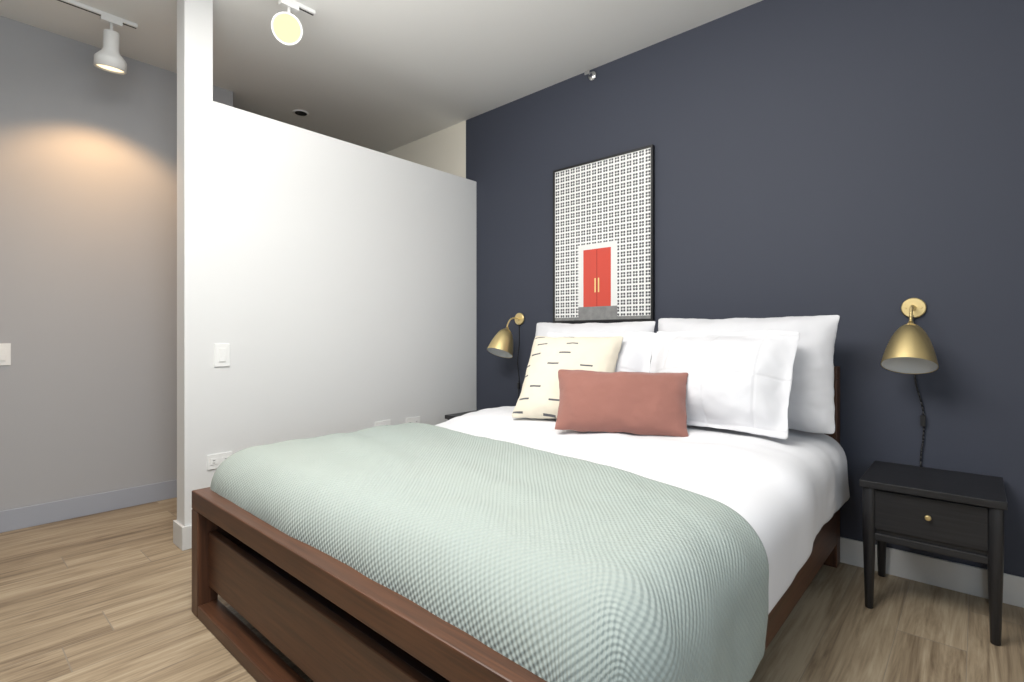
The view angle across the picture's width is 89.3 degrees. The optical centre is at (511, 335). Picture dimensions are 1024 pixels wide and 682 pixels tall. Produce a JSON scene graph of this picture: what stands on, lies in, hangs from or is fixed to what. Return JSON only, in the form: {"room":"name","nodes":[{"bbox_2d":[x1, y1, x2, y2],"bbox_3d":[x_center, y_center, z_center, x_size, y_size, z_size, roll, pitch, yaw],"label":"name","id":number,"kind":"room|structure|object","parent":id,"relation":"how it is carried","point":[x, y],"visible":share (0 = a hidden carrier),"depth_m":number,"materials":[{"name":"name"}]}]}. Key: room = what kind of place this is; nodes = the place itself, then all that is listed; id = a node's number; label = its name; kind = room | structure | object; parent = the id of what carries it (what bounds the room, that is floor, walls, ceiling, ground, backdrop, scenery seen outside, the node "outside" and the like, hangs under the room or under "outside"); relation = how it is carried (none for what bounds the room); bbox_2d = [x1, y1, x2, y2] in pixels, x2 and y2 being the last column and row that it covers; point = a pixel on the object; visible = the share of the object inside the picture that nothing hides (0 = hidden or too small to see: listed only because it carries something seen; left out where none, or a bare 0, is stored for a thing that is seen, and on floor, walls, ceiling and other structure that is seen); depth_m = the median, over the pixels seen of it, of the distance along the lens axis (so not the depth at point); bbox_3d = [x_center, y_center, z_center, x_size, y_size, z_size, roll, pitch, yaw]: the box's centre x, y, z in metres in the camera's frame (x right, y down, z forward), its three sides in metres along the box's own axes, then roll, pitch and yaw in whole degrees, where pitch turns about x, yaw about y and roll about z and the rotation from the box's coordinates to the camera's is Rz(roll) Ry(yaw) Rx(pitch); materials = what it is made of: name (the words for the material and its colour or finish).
{"room":"bedroom","nodes":[
{"label":"bedroom","id":0,"kind":"room"},
{"bbox_2d":[0,16,232,510],"bbox_3d":[-3.497,-0.320,1.882,0.120,2.700,4.610,0,0,42],"label":"wall","id":1,"kind":"structure","parent":0,"point":[88,262],"depth_m":2.96,"materials":[{"name":"grey paint"}]},
{"bbox_2d":[0,343,10,364],"bbox_3d":[-2.667,0.100,2.709,0.010,0.115,0.072,0,0,42],"label":"light switch","id":2,"kind":"object","parent":1,"relation":"attached to","point":[5,353],"visible":1,"depth_m":2.72,"materials":[{"name":"white plastic"}]},
{"bbox_2d":[0,479,176,532],"bbox_3d":[-3.448,0.974,1.837,0.013,0.112,4.610,0,0,42],"label":"baseboard","id":3,"kind":"structure","parent":1,"relation":"attached to","point":[35,515],"depth_m":2.96,"materials":[{"name":"grey paint"}]},
{"bbox_2d":[177,0,475,525],"bbox_3d":[-0.967,-0.320,3.262,0.120,2.700,1.955,0,0,42],"label":"wall","id":4,"kind":"structure","parent":0,"point":[326,285],"depth_m":2.93,"materials":[{"name":"white paint"}]},
{"bbox_2d":[173,520,176,545],"bbox_3d":[-1.028,0.974,3.296,0.015,0.112,1.950,0,0,42],"label":"baseboard","id":5,"kind":"structure","parent":4,"relation":"attached to","point":[174,521],"depth_m":2.56,"materials":[{"name":"grey paint"}]},
{"bbox_2d":[177,521,191,550],"bbox_3d":[-0.927,0.974,3.206,0.017,0.112,1.950,0,0,42],"label":"baseboard","id":6,"kind":"structure","parent":4,"relation":"attached to","point":[184,533],"depth_m":2.49,"materials":[{"name":"grey paint"}]},
{"bbox_2d":[207,452,231,469],"bbox_3d":[-1.468,0.630,2.607,0.008,0.072,0.115,0,0,42],"label":"electrical outlet plate","id":7,"kind":"object","parent":4,"relation":"attached to","point":[214,461],"visible":0.79,"depth_m":2.59,"materials":[{"name":"white plastic"}]},
{"bbox_2d":[214,344,229,366],"bbox_3d":[-1.460,0.100,2.614,0.010,0.115,0.072,0,0,42],"label":"light switch","id":8,"kind":"object","parent":4,"relation":"attached to","point":[221,355],"visible":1,"depth_m":2.61,"materials":[{"name":"white plastic"}]},
{"bbox_2d":[375,420,390,426],"bbox_3d":[-0.827,0.585,3.321,0.008,0.072,0.115,0,0,42],"label":"electrical outlet plate","id":9,"kind":"object","parent":4,"relation":"attached to","point":[386,422],"visible":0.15,"depth_m":3.32,"materials":[{"name":"white plastic"}]},
{"bbox_2d":[406,416,419,422],"bbox_3d":[-0.666,0.590,3.500,0.008,0.072,0.115,0,0,42],"label":"electrical outlet plate","id":10,"kind":"object","parent":4,"relation":"attached to","point":[413,420],"visible":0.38,"depth_m":3.50,"materials":[{"name":"white plastic"}]},
{"bbox_2d":[0,0,761,152],"bbox_3d":[-1.694,-1.720,1.211,7.100,0.100,6.220,0,0,42],"label":"ceiling","id":11,"kind":"structure","parent":0,"point":[383,76],"depth_m":3.01,"materials":[{"name":"white paint"}]},
{"bbox_2d":[55,0,137,29],"bbox_3d":[-3.079,-1.660,1.614,0.034,0.019,3.170,0,0,42],"label":"track rail","id":12,"kind":"object","parent":11,"relation":"attached to","point":[91,10],"visible":0.98,"depth_m":2.65,"materials":[{"name":"white metal"}]},
{"bbox_2d":[94,14,126,74],"bbox_3d":[-2.110,-1.519,2.726,0.144,0.263,0.138,0,0,42],"label":"spotlight","id":13,"kind":"object","parent":12,"relation":"attached to","point":[108,57],"visible":1,"depth_m":2.69,"materials":[{"name":"white metal"}]},
{"bbox_2d":[293,110,308,116],"bbox_3d":[-1.585,-1.667,3.894,0.116,0.005,0.116,0,0,42],"label":"recessed light","id":14,"kind":"object","parent":11,"relation":"in","point":[302,113],"visible":1,"depth_m":3.90,"materials":[{"name":"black metal"}]},
{"bbox_2d":[287,0,314,15],"bbox_3d":[-2.075,-1.660,1.506,0.034,0.019,3.150,0,0,42],"label":"track rail","id":15,"kind":"object","parent":11,"relation":"attached to","point":[306,10],"visible":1,"depth_m":2.63,"materials":[{"name":"white metal"}]},
{"bbox_2d":[271,0,302,44],"bbox_3d":[-1.092,-1.520,2.509,0.208,0.262,0.173,0,0,42],"label":"spotlight","id":16,"kind":"object","parent":15,"relation":"attached to","point":[286,28],"visible":1,"depth_m":2.46,"materials":[{"name":"white metal"}]},
{"bbox_2d":[0,497,1023,681],"bbox_3d":[-1.694,1.080,1.211,7.100,0.100,6.220,0,0,42],"label":"floor","id":17,"kind":"structure","parent":0,"point":[106,596],"depth_m":1.85,"materials":[{"name":"brown wood"}]},
{"bbox_2d":[445,410,478,420],"bbox_3d":[-0.175,0.787,3.563,0.406,0.485,0.405,0,0,42],"label":"nightstand","id":18,"kind":"object","parent":17,"relation":"on","point":[449,416],"visible":0.06,"depth_m":3.55,"materials":[{"name":"black wood"}]},
{"bbox_2d":[192,315,849,681],"bbox_3d":[0.146,0.470,2.138,1.891,1.120,2.098,0,0,42],"label":"bed","id":19,"kind":"object","parent":17,"relation":"on","point":[607,502],"visible":1,"depth_m":1.50,"materials":[{"name":"green fabric"}]},
{"bbox_2d":[208,422,768,681],"bbox_3d":[-0.198,0.599,1.755,1.894,0.365,0.991,0,0,42],"label":"blanket","id":20,"kind":"object","parent":19,"relation":"on","point":[553,564],"depth_m":1.21,"materials":[{"name":"green fabric"}]},
{"bbox_2d":[511,335,622,425],"bbox_3d":[0.272,0.205,2.556,0.487,0.480,0.167,0,-33,30],"label":"pillow","id":21,"kind":"object","parent":19,"relation":"on","point":[538,401],"depth_m":2.52,"materials":[{"name":"beige fabric"}]},
{"bbox_2d":[859,461,1007,645],"bbox_3d":[1.597,0.787,1.974,0.406,0.485,0.405,0,0,42],"label":"nightstand","id":22,"kind":"object","parent":17,"relation":"on","point":[957,514],"visible":1,"depth_m":1.85,"materials":[{"name":"black wood"}]},
{"bbox_2d":[384,0,1023,576],"bbox_3d":[0.343,-0.320,3.481,7.100,2.700,0.120,0,0,42],"label":"wall","id":23,"kind":"structure","parent":0,"point":[856,166],"depth_m":2.38,"materials":[{"name":"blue paint"}]},
{"bbox_2d":[487,313,523,400],"bbox_3d":[-0.041,0.319,3.548,0.181,0.953,0.290,0,0,42],"label":"sconce","id":24,"kind":"object","parent":23,"relation":"attached to","point":[501,344],"visible":0.96,"depth_m":3.51,"materials":[{"name":"gold metal"}]},
{"bbox_2d":[585,70,596,80],"bbox_3d":[0.484,-1.625,3.230,0.060,0.060,0.061,0,0,42],"label":"sprinkler","id":25,"kind":"object","parent":23,"relation":"attached to","point":[592,75],"visible":1,"depth_m":3.23,"materials":[{"name":"silver metal"}]},
{"bbox_2d":[553,144,654,322],"bbox_3d":[0.544,-0.585,3.200,0.712,1.004,0.028,0,0,42],"label":"framed picture","id":26,"kind":"object","parent":23,"relation":"attached to","point":[603,239],"visible":0.92,"depth_m":3.17,"materials":[{"name":"black plastic"}]},
{"bbox_2d":[881,298,938,466],"bbox_3d":[1.596,0.319,2.078,0.181,0.953,0.290,0,0,42],"label":"sconce","id":27,"kind":"object","parent":23,"relation":"attached to","point":[909,349],"visible":0.9,"depth_m":2.06,"materials":[{"name":"gold metal"}]},
{"bbox_2d":[840,537,1023,607],"bbox_3d":[1.296,0.974,2.536,4.218,0.112,0.013,0,0,42],"label":"baseboard","id":28,"kind":"structure","parent":23,"relation":"attached to","point":[960,577],"depth_m":2.13,"materials":[{"name":"grey paint"}]}
]}

